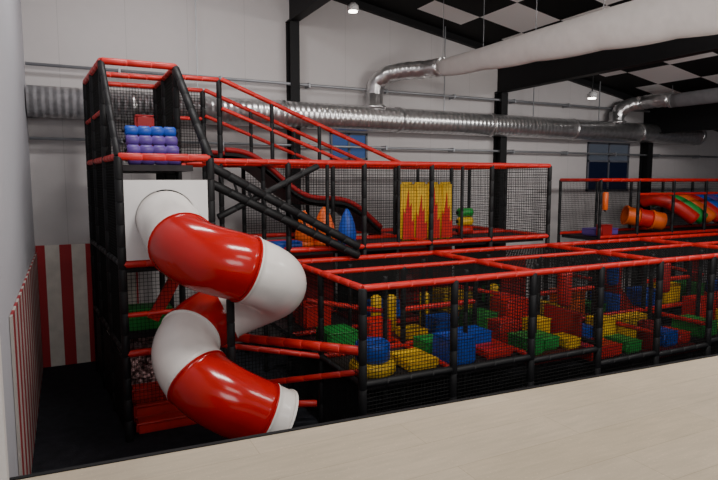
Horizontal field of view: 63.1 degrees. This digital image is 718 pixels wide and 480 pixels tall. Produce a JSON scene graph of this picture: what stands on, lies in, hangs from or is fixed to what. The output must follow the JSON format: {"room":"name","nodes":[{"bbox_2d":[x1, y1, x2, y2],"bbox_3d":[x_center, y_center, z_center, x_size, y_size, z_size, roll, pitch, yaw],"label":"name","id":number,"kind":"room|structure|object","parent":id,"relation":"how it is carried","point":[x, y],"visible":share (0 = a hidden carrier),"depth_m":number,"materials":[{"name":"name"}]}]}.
{"room":"indoor playground","nodes":[
{"label":"indoor playground","id":0,"kind":"room"},
{"bbox_2d":[0,341,8,479],"bbox_3d":[-1.921,-0.589,2.807,0.215,3.800,0.100,-3,7,-26],"label":"wall","id":1,"kind":"structure","parent":0,"point":[4,468],"depth_m":2.98,"materials":[{"name":"white paint"}]},
{"bbox_2d":[0,0,34,477],"bbox_3d":[-2.437,-1.157,3.377,0.150,8.614,16.400,-3,7,-26],"label":"wall","id":2,"kind":"structure","parent":0,"point":[17,242],"depth_m":6.80,"materials":[{"name":"white paint"}]},
{"bbox_2d":[9,253,42,475],"bbox_3d":[-4.644,1.566,8.301,0.025,2.170,5.640,-3,7,-26],"label":"striped panel","id":3,"kind":"object","parent":2,"relation":"attached to","point":[24,318],"visible":1,"depth_m":7.13,"materials":[{"name":"paint"}]},
{"bbox_2d":[20,356,717,479],"bbox_3d":[5.676,1.419,2.728,13.550,0.180,7.519,-3,7,-26],"label":"floor","id":4,"kind":"structure","parent":0,"point":[659,422],"depth_m":3.56,"materials":[{"name":"beige wood"}]},
{"bbox_2d":[9,354,717,479],"bbox_3d":[4.153,1.115,5.757,13.571,0.206,0.032,-3,6,-23],"label":"trim","id":5,"kind":"structure","parent":4,"relation":"attached to","point":[713,355],"depth_m":3.83,"materials":[{"name":"black paint"}]},
{"bbox_2d":[21,0,717,342],"bbox_3d":[4.092,-2.414,15.633,22.550,8.614,0.200,-3,7,-26],"label":"wall","id":6,"kind":"structure","parent":0,"point":[243,39],"depth_m":12.73,"materials":[{"name":"white paint"}]},
{"bbox_2d":[35,243,138,367],"bbox_3d":[-5.147,1.207,11.214,1.740,2.290,0.040,-3,7,-26],"label":"striped panel","id":7,"kind":"object","parent":6,"relation":"attached to","point":[64,271],"visible":0.5,"depth_m":11.02,"materials":[{"name":"paint"}]},
{"bbox_2d":[286,21,300,238],"bbox_3d":[-1.407,-1.204,12.707,0.200,6.804,0.290,-3,7,-26],"label":"trim","id":8,"kind":"structure","parent":6,"relation":"attached to","point":[292,29],"depth_m":12.39,"materials":[{"name":"black paint"}]},
{"bbox_2d":[285,0,330,23],"bbox_3d":[2.151,-4.330,5.234,0.220,0.920,16.180,-3,7,-26],"label":"trim","id":9,"kind":"structure","parent":6,"relation":"attached to","point":[298,9],"depth_m":11.78,"materials":[{"name":"black paint"}]},
{"bbox_2d":[25,62,649,112],"bbox_3d":[3.306,-3.566,14.870,20.530,0.100,0.235,-3,7,-26],"label":"pipe","id":10,"kind":"object","parent":6,"relation":"attached to","point":[119,70],"visible":0.66,"depth_m":12.73,"materials":[{"name":"metal"}]},
{"bbox_2d":[330,132,367,159],"bbox_3d":[-0.230,-2.138,13.338,0.934,0.608,0.050,-3,7,-26],"label":"window","id":11,"kind":"structure","parent":6,"relation":"in","point":[361,153],"depth_m":13.35,"materials":[{"name":"blue glass"}]},
{"bbox_2d":[29,136,717,157],"bbox_3d":[3.306,-2.283,15.002,20.530,0.100,0.235,-3,7,-26],"label":"pipe","id":12,"kind":"object","parent":6,"relation":"attached to","point":[382,148],"visible":0.84,"depth_m":14.06,"materials":[{"name":"metal"}]},
{"bbox_2d":[493,92,507,228],"bbox_3d":[3.647,-0.920,15.276,0.200,5.713,0.290,-3,7,-26],"label":"column","id":13,"kind":"structure","parent":6,"relation":"attached to","point":[500,107],"depth_m":15.09,"materials":[{"name":"black metal"}]},
{"bbox_2d":[333,0,717,131],"bbox_3d":[4.166,-4.692,15.251,22.550,3.984,0.110,-3,7,-26],"label":"trim","id":14,"kind":"structure","parent":6,"relation":"attached to","point":[364,6],"depth_m":13.99,"materials":[{"name":"black paint"}]},
{"bbox_2d":[495,34,717,92],"bbox_3d":[7.205,-3.568,7.852,0.220,1.050,16.180,-3,7,-26],"label":"ceiling beam","id":15,"kind":"structure","parent":6,"relation":"attached to","point":[539,73],"depth_m":12.23,"materials":[{"name":"black metal"}]},
{"bbox_2d":[586,142,629,190],"bbox_3d":[7.291,-2.132,17.118,1.704,1.406,0.050,-3,7,-26],"label":"window","id":16,"kind":"structure","parent":6,"relation":"in","point":[598,166],"depth_m":17.10,"materials":[{"name":"blue glass"}]},
{"bbox_2d":[636,142,652,284],"bbox_3d":[8.656,-0.742,17.812,0.200,4.841,0.290,-3,7,-26],"label":"column","id":17,"kind":"structure","parent":6,"relation":"attached to","point":[645,164],"depth_m":17.64,"materials":[{"name":"black metal"}]},
{"bbox_2d":[643,103,717,133],"bbox_3d":[12.213,-2.916,10.436,0.220,0.970,16.180,-3,7,-26],"label":"trim","id":18,"kind":"structure","parent":6,"relation":"attached to","point":[703,117],"depth_m":16.46,"materials":[{"name":"black paint"}]},
{"bbox_2d":[31,284,717,473],"bbox_3d":[7.692,2.666,8.804,22.650,0.100,16.300,-3,7,-26],"label":"floor","id":19,"kind":"structure","parent":0,"point":[77,423],"depth_m":9.01,"materials":[{"name":"carpet"}]},
{"bbox_2d":[117,336,156,384],"bbox_3d":[-3.682,2.099,10.022,0.931,0.778,2.113,-3,7,-26],"label":"balls","id":20,"kind":"object","parent":19,"relation":"on","point":[144,340],"visible":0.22,"depth_m":9.29},
{"bbox_2d":[132,381,165,403],"bbox_3d":[-2.961,2.385,8.894,0.950,0.440,0.280,-3,7,-26],"label":"step","id":21,"kind":"structure","parent":19,"relation":"on","point":[152,391],"depth_m":8.67,"materials":[{"name":"red plastic"}]},
{"bbox_2d":[83,57,226,442],"bbox_3d":[-3.144,-0.088,9.450,2.093,5.248,3.455,-3,7,-26],"label":"tower","id":22,"kind":"object","parent":19,"relation":"on","point":[117,248],"visible":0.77,"depth_m":8.46,"materials":[{"name":"black plastic"}]},
{"bbox_2d":[134,114,153,164],"bbox_3d":[-3.077,-1.425,8.400,0.260,0.720,0.200,-3,7,-26],"label":"foam block","id":23,"kind":"object","parent":22,"relation":"on","point":[139,120],"visible":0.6,"depth_m":8.29,"materials":[{"name":"red plastic"}]},
{"bbox_2d":[128,302,171,330],"bbox_3d":[-3.421,1.221,9.364,0.800,0.340,0.500,-3,7,-26],"label":"foam block","id":24,"kind":"object","parent":22,"relation":"on","point":[144,319],"visible":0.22,"depth_m":9.15,"materials":[{"name":"green plastic"}]},
{"bbox_2d":[122,125,177,136],"bbox_3d":[-2.916,-1.517,8.179,0.740,0.144,0.144,-3,7,-26],"label":"foam roller","id":25,"kind":"object","parent":22,"relation":"attached to","point":[128,129],"visible":0.9,"depth_m":8.13,"materials":[{"name":"blue plastic"}]},
{"bbox_2d":[123,135,179,145],"bbox_3d":[-2.871,-1.374,8.104,0.740,0.144,0.144,-3,7,-26],"label":"foam roller","id":26,"kind":"object","parent":22,"relation":"attached to","point":[129,139],"visible":0.92,"depth_m":8.05,"materials":[{"name":"purple plastic"}]},
{"bbox_2d":[124,144,180,153],"bbox_3d":[-2.826,-1.231,8.029,0.740,0.144,0.144,-3,7,-26],"label":"foam roller","id":27,"kind":"object","parent":22,"relation":"attached to","point":[130,148],"visible":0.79,"depth_m":7.98,"materials":[{"name":"purple plastic"}]},
{"bbox_2d":[125,160,182,164],"bbox_3d":[-2.782,-1.087,7.954,0.740,0.144,0.144,-3,7,-26],"label":"foam roller","id":28,"kind":"object","parent":22,"relation":"on","point":[130,162],"visible":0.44,"depth_m":7.90,"materials":[{"name":"purple plastic"}]},
{"bbox_2d":[204,77,399,234],"bbox_3d":[-1.053,-1.470,11.318,3.504,2.808,1.390,-3,7,-26],"label":"slide","id":29,"kind":"object","parent":22,"relation":"attached to","point":[273,176],"visible":0.81,"depth_m":10.97,"materials":[{"name":"red plastic"}]},
{"bbox_2d":[133,396,177,423],"bbox_3d":[-2.826,2.482,8.634,0.950,0.300,0.280,-3,7,-26],"label":"step","id":30,"kind":"structure","parent":19,"relation":"on","point":[161,406],"depth_m":8.43,"materials":[{"name":"red plastic"}]},
{"bbox_2d":[135,410,196,433],"bbox_3d":[-2.692,2.579,8.375,0.950,0.160,0.280,-3,7,-26],"label":"step","id":31,"kind":"structure","parent":19,"relation":"on","point":[172,419],"depth_m":8.23,"materials":[{"name":"red plastic"}]},
{"bbox_2d":[136,191,306,438],"bbox_3d":[-1.630,1.083,7.289,1.893,3.358,2.257,-3,7,-26],"label":"slide","id":32,"kind":"object","parent":19,"relation":"on","point":[244,283],"visible":0.96,"depth_m":6.49,"materials":[{"name":"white plastic"}]},
{"bbox_2d":[182,158,551,388],"bbox_3d":[0.185,0.419,11.487,6.873,3.823,2.690,-3,7,-26],"label":"frame","id":33,"kind":"object","parent":19,"relation":"on","point":[388,241],"visible":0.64,"depth_m":10.99,"materials":[{"name":"black plastic"}]},
{"bbox_2d":[269,240,301,248],"bbox_3d":[-1.208,0.088,9.629,0.500,0.140,0.300,-3,7,-26],"label":"foam block","id":34,"kind":"object","parent":33,"relation":"on","point":[282,244],"visible":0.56,"depth_m":9.53,"materials":[{"name":"blue plastic"}]},
{"bbox_2d":[295,211,313,246],"bbox_3d":[-0.942,-0.199,10.071,0.340,0.620,0.340,-3,7,-26],"label":"cone","id":35,"kind":"object","parent":33,"relation":"on","point":[300,235],"visible":0.41,"depth_m":9.95,"materials":[{"name":"orange plastic"}]},
{"bbox_2d":[295,301,330,328],"bbox_3d":[-0.805,1.288,10.180,0.500,0.400,0.500,-3,7,-26],"label":"foam block","id":36,"kind":"object","parent":33,"relation":"on","point":[312,307],"visible":0.21,"depth_m":9.95,"materials":[{"name":"red plastic"}]},
{"bbox_2d":[313,207,334,245],"bbox_3d":[-0.606,-0.240,10.179,0.412,0.680,0.412,-3,7,-26],"label":"cone","id":37,"kind":"object","parent":33,"relation":"on","point":[321,214],"visible":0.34,"depth_m":10.06,"materials":[{"name":"orange plastic"}]},
{"bbox_2d":[339,209,355,244],"bbox_3d":[-0.211,-0.234,10.322,0.340,0.640,0.340,-3,7,-26],"label":"cone","id":38,"kind":"object","parent":33,"relation":"on","point":[345,209],"visible":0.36,"depth_m":10.21,"materials":[{"name":"blue plastic"}]},
{"bbox_2d":[367,298,399,317],"bbox_3d":[0.492,1.272,10.830,0.600,0.300,0.500,-3,7,-26],"label":"foam block","id":39,"kind":"object","parent":33,"relation":"on","point":[369,300],"visible":0.09,"depth_m":10.68,"materials":[{"name":"blue plastic"}]},
{"bbox_2d":[400,182,451,240],"bbox_3d":[1.286,-0.556,11.201,1.148,1.100,0.156,-3,7,-26],"label":"pads","id":40,"kind":"object","parent":33,"relation":"on","point":[445,188],"visible":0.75,"depth_m":11.10,"materials":[{"name":"yellow plastic"}]},
{"bbox_2d":[432,287,461,311],"bbox_3d":[1.744,1.158,11.448,0.600,0.400,0.500,-3,7,-26],"label":"foam block","id":41,"kind":"object","parent":33,"relation":"on","point":[438,287],"visible":0.09,"depth_m":11.26,"materials":[{"name":"yellow plastic"}]},
{"bbox_2d":[456,226,471,234],"bbox_3d":[2.138,-0.199,11.843,0.400,0.170,0.170,-3,7,-26],"label":"foam roller","id":42,"kind":"object","parent":33,"relation":"on","point":[458,227],"visible":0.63,"depth_m":11.77,"materials":[{"name":"red plastic"}]},
{"bbox_2d":[456,217,473,225],"bbox_3d":[2.138,-0.379,11.825,0.400,0.170,0.170,-3,7,-26],"label":"foam roller","id":43,"kind":"object","parent":42,"relation":"on","point":[458,218],"visible":0.74,"depth_m":11.76,"materials":[{"name":"yellow plastic"}]},
{"bbox_2d":[456,208,473,216],"bbox_3d":[2.138,-0.557,11.807,0.400,0.170,0.170,-3,7,-26],"label":"foam roller","id":44,"kind":"object","parent":43,"relation":"on","point":[466,211],"visible":0.75,"depth_m":11.74,"materials":[{"name":"green plastic"}]},
{"bbox_2d":[222,233,717,422],"bbox_3d":[3.708,1.292,10.419,12.219,2.304,2.700,-3,7,-26],"label":"frame","id":45,"kind":"object","parent":19,"relation":"on","point":[512,272],"visible":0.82,"depth_m":8.73,"materials":[{"name":"black plastic"}]},
{"bbox_2d":[214,163,360,258],"bbox_3d":[-1.087,-0.409,9.112,2.454,1.560,0.158,-3,7,-26],"label":"beam","id":46,"kind":"structure","parent":45,"relation":"attached to","point":[258,193],"depth_m":9.00,"materials":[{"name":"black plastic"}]},
{"bbox_2d":[316,324,356,344],"bbox_3d":[-0.331,1.479,8.808,0.500,0.300,0.500,-3,7,-26],"label":"foam block","id":47,"kind":"object","parent":45,"relation":"on","point":[341,325],"visible":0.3,"depth_m":8.62,"materials":[{"name":"green plastic"}]},
{"bbox_2d":[349,357,395,378],"bbox_3d":[0.177,1.659,7.744,0.620,0.160,0.620,-3,7,-26],"label":"drum","id":48,"kind":"object","parent":45,"relation":"on","point":[389,364],"visible":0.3,"depth_m":7.50,"materials":[{"name":"yellow plastic"}]},
{"bbox_2d":[356,337,389,363],"bbox_3d":[0.177,1.450,7.723,0.470,0.260,0.470,-3,7,-26],"label":"drum","id":49,"kind":"object","parent":48,"relation":"on","point":[369,338],"visible":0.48,"depth_m":7.53,"materials":[{"name":"blue plastic"}]},
{"bbox_2d":[371,295,380,315],"bbox_3d":[0.284,1.220,9.765,0.180,0.620,0.180,-3,7,-26],"label":"drum","id":50,"kind":"object","parent":45,"relation":"on","point":[373,295],"visible":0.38,"depth_m":9.68,"materials":[{"name":"yellow plastic"}]},
{"bbox_2d":[367,316,390,341],"bbox_3d":[0.249,1.410,9.092,0.400,0.380,0.400,-3,7,-26],"label":"foam block","id":51,"kind":"object","parent":45,"relation":"on","point":[368,318],"visible":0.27,"depth_m":8.90,"materials":[{"name":"red plastic"}]},
{"bbox_2d":[389,294,396,330],"bbox_3d":[0.535,1.219,9.779,0.180,0.620,0.180,-3,7,-26],"label":"drum","id":52,"kind":"object","parent":45,"relation":"on","point":[394,297],"visible":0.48,"depth_m":9.70,"materials":[{"name":"yellow plastic"}]},
{"bbox_2d":[400,263,411,311],"bbox_3d":[0.760,0.761,9.339,0.220,0.780,0.220,-3,7,-26],"label":"hanging bag","id":53,"kind":"object","parent":45,"relation":"hanging from","point":[406,263],"visible":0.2,"depth_m":9.26,"materials":[{"name":"red plastic"}]},
{"bbox_2d":[396,324,427,340],"bbox_3d":[0.852,1.488,9.404,0.420,0.160,0.400,-3,7,-26],"label":"foam block","id":54,"kind":"object","parent":45,"relation":"on","point":[407,326],"visible":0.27,"depth_m":9.28,"materials":[{"name":"yellow plastic"}]},
{"bbox_2d":[390,347,438,371],"bbox_3d":[0.736,1.643,8.046,0.500,0.130,0.600,-3,7,-26],"label":"foam block","id":55,"kind":"object","parent":45,"relation":"on","point":[414,349],"visible":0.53,"depth_m":7.87,"materials":[{"name":"yellow plastic"}]},
{"bbox_2d":[413,334,432,354],"bbox_3d":[1.117,1.555,8.757,0.500,0.200,0.400,-3,7,-26],"label":"foam block","id":56,"kind":"object","parent":45,"relation":"on","point":[426,338],"visible":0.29,"depth_m":8.61,"materials":[{"name":"green plastic"}]},
{"bbox_2d":[420,292,429,325],"bbox_3d":[1.121,1.189,10.070,0.180,0.620,0.180,-3,7,-26],"label":"drum","id":57,"kind":"object","parent":45,"relation":"on","point":[420,292],"visible":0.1,"depth_m":9.99,"materials":[{"name":"yellow plastic"}]},
{"bbox_2d":[426,313,458,333],"bbox_3d":[1.359,1.393,9.649,0.420,0.300,0.400,-3,7,-26],"label":"foam block","id":58,"kind":"object","parent":45,"relation":"on","point":[443,318],"visible":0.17,"depth_m":9.48,"materials":[{"name":"blue plastic"}]},
{"bbox_2d":[432,330,476,364],"bbox_3d":[1.339,1.517,8.246,0.460,0.380,0.460,-3,7,-26],"label":"foam block","id":59,"kind":"object","parent":45,"relation":"on","point":[459,331],"visible":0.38,"depth_m":8.09,"materials":[{"name":"blue plastic"}]},
{"bbox_2d":[449,325,490,343],"bbox_3d":[1.719,1.500,8.998,0.500,0.260,0.450,-3,7,-26],"label":"foam block","id":60,"kind":"object","parent":45,"relation":"on","point":[479,338],"visible":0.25,"depth_m":8.86,"materials":[{"name":"blue plastic"}]},
{"bbox_2d":[461,308,498,328],"bbox_3d":[2.036,1.358,9.985,0.500,0.300,0.500,-3,7,-26],"label":"foam block","id":61,"kind":"object","parent":45,"relation":"on","point":[484,309],"visible":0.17,"depth_m":9.79,"materials":[{"name":"green plastic"}]},
{"bbox_2d":[476,341,513,358],"bbox_3d":[1.943,1.615,8.560,0.500,0.120,0.400,-3,7,-26],"label":"foam block","id":62,"kind":"object","parent":45,"relation":"on","point":[491,349],"visible":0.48,"depth_m":8.45,"materials":[{"name":"red plastic"}]},
{"bbox_2d":[488,316,518,341],"bbox_3d":[2.290,1.458,9.303,0.400,0.400,0.340,-3,7,-26],"label":"foam block","id":63,"kind":"object","parent":45,"relation":"on","point":[491,319],"visible":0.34,"depth_m":9.16,"materials":[{"name":"red plastic"}]},
{"bbox_2d":[490,294,528,322],"bbox_3d":[2.639,1.238,10.276,0.500,0.480,0.500,-3,7,-26],"label":"foam block","id":64,"kind":"object","parent":45,"relation":"on","point":[513,295],"visible":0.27,"depth_m":10.08,"materials":[{"name":"red plastic"}]},
{"bbox_2d":[507,330,544,354],"bbox_3d":[2.522,1.566,8.846,0.400,0.280,0.400,-3,7,-26],"label":"foam block","id":65,"kind":"object","parent":45,"relation":"on","point":[512,333],"visible":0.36,"depth_m":8.72,"materials":[{"name":"green plastic"}]},
{"bbox_2d":[521,315,549,332],"bbox_3d":[2.924,1.451,9.666,0.420,0.340,0.280,-3,7,-26],"label":"foam block","id":66,"kind":"object","parent":45,"relation":"on","point":[539,317],"visible":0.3,"depth_m":9.58,"materials":[{"name":"yellow plastic"}]},
{"bbox_2d":[535,329,558,350],"bbox_3d":[2.842,1.572,9.176,0.360,0.200,0.500,-3,7,-26],"label":"foam block","id":67,"kind":"object","parent":45,"relation":"on","point":[543,332],"visible":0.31,"depth_m":8.98,"materials":[{"name":"green plastic"}]},
{"bbox_2d":[540,300,563,314],"bbox_3d":[3.292,1.294,10.610,0.600,0.300,0.600,-3,7,-26],"label":"foam block","id":68,"kind":"object","parent":45,"relation":"on","point":[544,301],"visible":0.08,"depth_m":10.49,"materials":[{"name":"yellow plastic"}]},
{"bbox_2d":[557,258,571,305],"bbox_3d":[3.511,0.720,9.987,0.240,0.830,0.240,-3,7,-26],"label":"hanging bag","id":69,"kind":"object","parent":45,"relation":"hanging from","point":[563,274],"visible":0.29,"depth_m":9.91,"materials":[{"name":"red plastic"}]},
{"bbox_2d":[549,288,584,311],"bbox_3d":[3.871,1.165,10.888,0.450,0.500,0.500,-3,7,-26],"label":"foam block","id":70,"kind":"object","parent":45,"relation":"on","point":[552,288],"visible":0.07,"depth_m":10.70,"materials":[{"name":"red plastic"}]},
{"bbox_2d":[554,332,580,348],"bbox_3d":[3.247,1.588,9.213,0.300,0.160,0.400,-3,7,-26],"label":"foam block","id":71,"kind":"object","parent":45,"relation":"on","point":[563,333],"visible":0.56,"depth_m":9.06,"materials":[{"name":"yellow plastic"}]},
{"bbox_2d":[582,323,592,337],"bbox_3d":[3.649,1.656,9.928,0.750,0.360,0.300,-3,7,-26],"label":"foam block","id":72,"kind":"object","parent":45,"relation":"on","point":[583,324],"visible":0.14,"depth_m":9.87,"materials":[{"name":"blue plastic"}]},
{"bbox_2d":[585,315,615,337],"bbox_3d":[4.231,1.571,10.267,0.360,0.460,0.400,-3,7,-26],"label":"foam block","id":73,"kind":"object","parent":45,"relation":"on","point":[607,319],"visible":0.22,"depth_m":10.10,"materials":[{"name":"yellow plastic"}]},
{"bbox_2d":[580,338,622,360],"bbox_3d":[3.842,1.775,9.553,0.750,0.200,0.500,-3,7,-26],"label":"foam block","id":74,"kind":"object","parent":45,"relation":"on","point":[605,341],"visible":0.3,"depth_m":9.39,"materials":[{"name":"red plastic"}]},
{"bbox_2d":[590,292,619,311],"bbox_3d":[4.765,1.199,11.340,0.300,0.340,0.500,-3,7,-26],"label":"foam block","id":75,"kind":"object","parent":45,"relation":"on","point":[609,299],"visible":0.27,"depth_m":11.12,"materials":[{"name":"blue plastic"}]},
{"bbox_2d":[606,248,618,284],"bbox_3d":[4.964,0.522,11.427,0.220,0.730,0.220,-3,7,-26],"label":"hanging bag","id":76,"kind":"object","parent":45,"relation":"hanging from","point":[613,248],"visible":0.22,"depth_m":11.37,"materials":[{"name":"blue plastic"}]},
{"bbox_2d":[604,284,632,309],"bbox_3d":[5.106,1.111,11.614,0.400,0.461,0.519,-3,7,-26],"label":"wedge","id":77,"kind":"object","parent":45,"relation":"on","point":[627,306],"visible":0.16,"depth_m":11.40,"materials":[{"name":"red plastic"}]},
{"bbox_2d":[605,334,642,353],"bbox_3d":[4.445,1.744,9.853,0.360,0.200,0.500,-3,7,-26],"label":"foam block","id":78,"kind":"object","parent":45,"relation":"on","point":[631,340],"visible":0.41,"depth_m":9.65,"materials":[{"name":"green plastic"}]},
{"bbox_2d":[612,311,645,337],"bbox_3d":[4.910,1.584,10.723,0.900,0.420,0.300,-3,7,-26],"label":"foam block","id":79,"kind":"object","parent":45,"relation":"on","point":[641,315],"visible":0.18,"depth_m":10.55,"materials":[{"name":"yellow plastic"}]},
{"bbox_2d":[626,286,654,306],"bbox_3d":[5.767,1.148,11.839,0.500,0.340,0.500,-3,7,-26],"label":"foam block","id":80,"kind":"object","parent":45,"relation":"on","point":[638,299],"visible":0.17,"depth_m":11.67,"materials":[{"name":"blue plastic"}]},
{"bbox_2d":[637,319,653,349],"bbox_3d":[4.961,1.620,10.078,0.320,0.480,0.320,-3,7,-26],"label":"foam block","id":81,"kind":"object","parent":45,"relation":"on","point":[652,323],"visible":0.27,"depth_m":9.95,"materials":[{"name":"red plastic"}]},
{"bbox_2d":[653,282,680,303],"bbox_3d":[6.310,1.081,12.105,0.450,0.420,0.450,-3,7,-26],"label":"foam block","id":82,"kind":"object","parent":45,"relation":"on","point":[675,293],"visible":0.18,"depth_m":11.90,"materials":[{"name":"yellow plastic"}]},
{"bbox_2d":[663,249,670,292],"bbox_3d":[5.859,0.594,11.210,0.220,0.830,0.220,-3,7,-26],"label":"hanging bag","id":83,"kind":"object","parent":45,"relation":"hanging from","point":[669,269],"visible":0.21,"depth_m":11.12,"materials":[{"name":"red plastic"}]},
{"bbox_2d":[660,327,678,346],"bbox_3d":[5.327,1.700,10.382,0.360,0.260,0.500,-3,7,-26],"label":"foam block","id":84,"kind":"object","parent":45,"relation":"on","point":[663,330],"visible":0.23,"depth_m":10.16,"materials":[{"name":"blue plastic"}]},
{"bbox_2d":[663,326,690,343],"bbox_3d":[5.665,1.712,10.553,0.300,0.200,0.500,-3,7,-26],"label":"foam block","id":85,"kind":"object","parent":45,"relation":"on","point":[684,334],"visible":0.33,"depth_m":10.34,"materials":[{"name":"red plastic"}]},
{"bbox_2d":[672,280,703,299],"bbox_3d":[6.974,1.077,12.438,0.500,0.360,0.500,-3,7,-26],"label":"foam block","id":86,"kind":"object","parent":45,"relation":"on","point":[682,292],"visible":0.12,"depth_m":12.27,"materials":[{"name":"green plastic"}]},
{"bbox_2d":[672,314,717,337],"bbox_3d":[6.184,1.586,10.801,0.500,0.280,0.600,-3,7,-26],"label":"foam block","id":87,"kind":"object","parent":45,"relation":"on","point":[682,323],"visible":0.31,"depth_m":10.62,"materials":[{"name":"green plastic"}]},
{"bbox_2d":[681,295,715,319],"bbox_3d":[6.608,1.385,11.387,0.500,0.560,0.400,-3,7,-26],"label":"foam block","id":88,"kind":"object","parent":45,"relation":"on","point":[683,306],"visible":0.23,"depth_m":11.27,"materials":[{"name":"red plastic"}]},
{"bbox_2d":[555,178,717,310],"bbox_3d":[8.586,0.055,16.403,6.828,3.543,1.390,-3,7,-26],"label":"frame","id":89,"kind":"object","parent":19,"relation":"on","point":[630,232],"visible":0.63,"depth_m":15.68,"materials":[{"name":"black plastic"}]},
{"bbox_2d":[581,227,618,235],"bbox_3d":[6.171,-0.221,14.993,0.800,0.180,0.500,-3,7,-26],"label":"foam block","id":90,"kind":"object","parent":89,"relation":"on","point":[591,231],"visible":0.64,"depth_m":14.87,"materials":[{"name":"purple plastic"}]},
{"bbox_2d":[596,224,611,235],"bbox_3d":[6.104,-0.237,14.564,0.400,0.300,0.200,-3,7,-26],"label":"foam block","id":91,"kind":"object","parent":89,"relation":"on","point":[606,229],"visible":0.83,"depth_m":14.47,"materials":[{"name":"red plastic"}]},
{"bbox_2d":[602,191,608,211],"bbox_3d":[6.127,-0.965,14.557,0.140,0.510,0.140,-3,7,-26],"label":"bumper cover","id":92,"kind":"object","parent":89,"relation":"attached to","point":[605,194],"visible":1,"depth_m":14.51,"materials":[{"name":"orange plastic"}]},
{"bbox_2d":[620,205,666,229],"bbox_3d":[7.779,-0.609,15.984,1.117,0.682,0.554,0,6,4],"label":"tunnel","id":93,"kind":"object","parent":89,"relation":"on","point":[649,219],"visible":0.84,"depth_m":15.79,"materials":[{"name":"orange plastic"}]},
{"bbox_2d":[640,192,717,223],"bbox_3d":[9.834,-0.952,16.925,3.667,0.873,1.284,-3,7,-26],"label":"slide","id":94,"kind":"object","parent":89,"relation":"attached to","point":[689,208],"visible":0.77,"depth_m":16.26,"materials":[{"name":"red plastic"}]},
{"bbox_2d":[360,0,717,96],"bbox_3d":[7.759,-4.118,8.085,22.550,3.984,16.200,-3,7,-26],"label":"ceiling","id":95,"kind":"structure","parent":0,"point":[502,20],"depth_m":13.36,"materials":[{"name":"tile"}]},
{"bbox_2d":[347,0,358,12],"bbox_3d":[-0.116,-4.859,11.244,0.220,0.925,0.220,-3,7,-26],"label":"spotlight","id":96,"kind":"object","parent":95,"relation":"hanging from","point":[352,7],"visible":1,"depth_m":11.21,"materials":[{"name":"black paint"}]},
{"bbox_2d":[25,0,706,144],"bbox_3d":[2.654,-4.247,13.638,18.330,3.517,1.599,-3,7,-26],"label":"ventilation duct","id":97,"kind":"object","parent":95,"relation":"hanging from","point":[41,101],"visible":0.92,"depth_m":13.02,"materials":[{"name":"metal"}]},
{"bbox_2d":[435,0,717,76],"bbox_3d":[3.489,-3.667,8.905,0.533,2.076,7.804,-3,7,-26],"label":"air sleeve","id":98,"kind":"object","parent":95,"relation":"hanging from","point":[634,23],"visible":1,"depth_m":8.56,"materials":[{"name":"white fabric"}]},
{"bbox_2d":[587,75,596,98],"bbox_3d":[5.428,-3.914,13.566,0.220,1.258,0.220,-3,7,-26],"label":"spotlight","id":99,"kind":"object","parent":95,"relation":"hanging from","point":[592,94],"visible":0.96,"depth_m":13.56,"materials":[{"name":"black paint"}]},
{"bbox_2d":[666,87,717,107],"bbox_3d":[9.616,-3.566,13.232,0.400,0.644,5.604,-3,7,-26],"label":"air sleeve","id":100,"kind":"object","parent":95,"relation":"hanging from","point":[706,96],"visible":1,"depth_m":15.06,"materials":[{"name":"grey fabric"}]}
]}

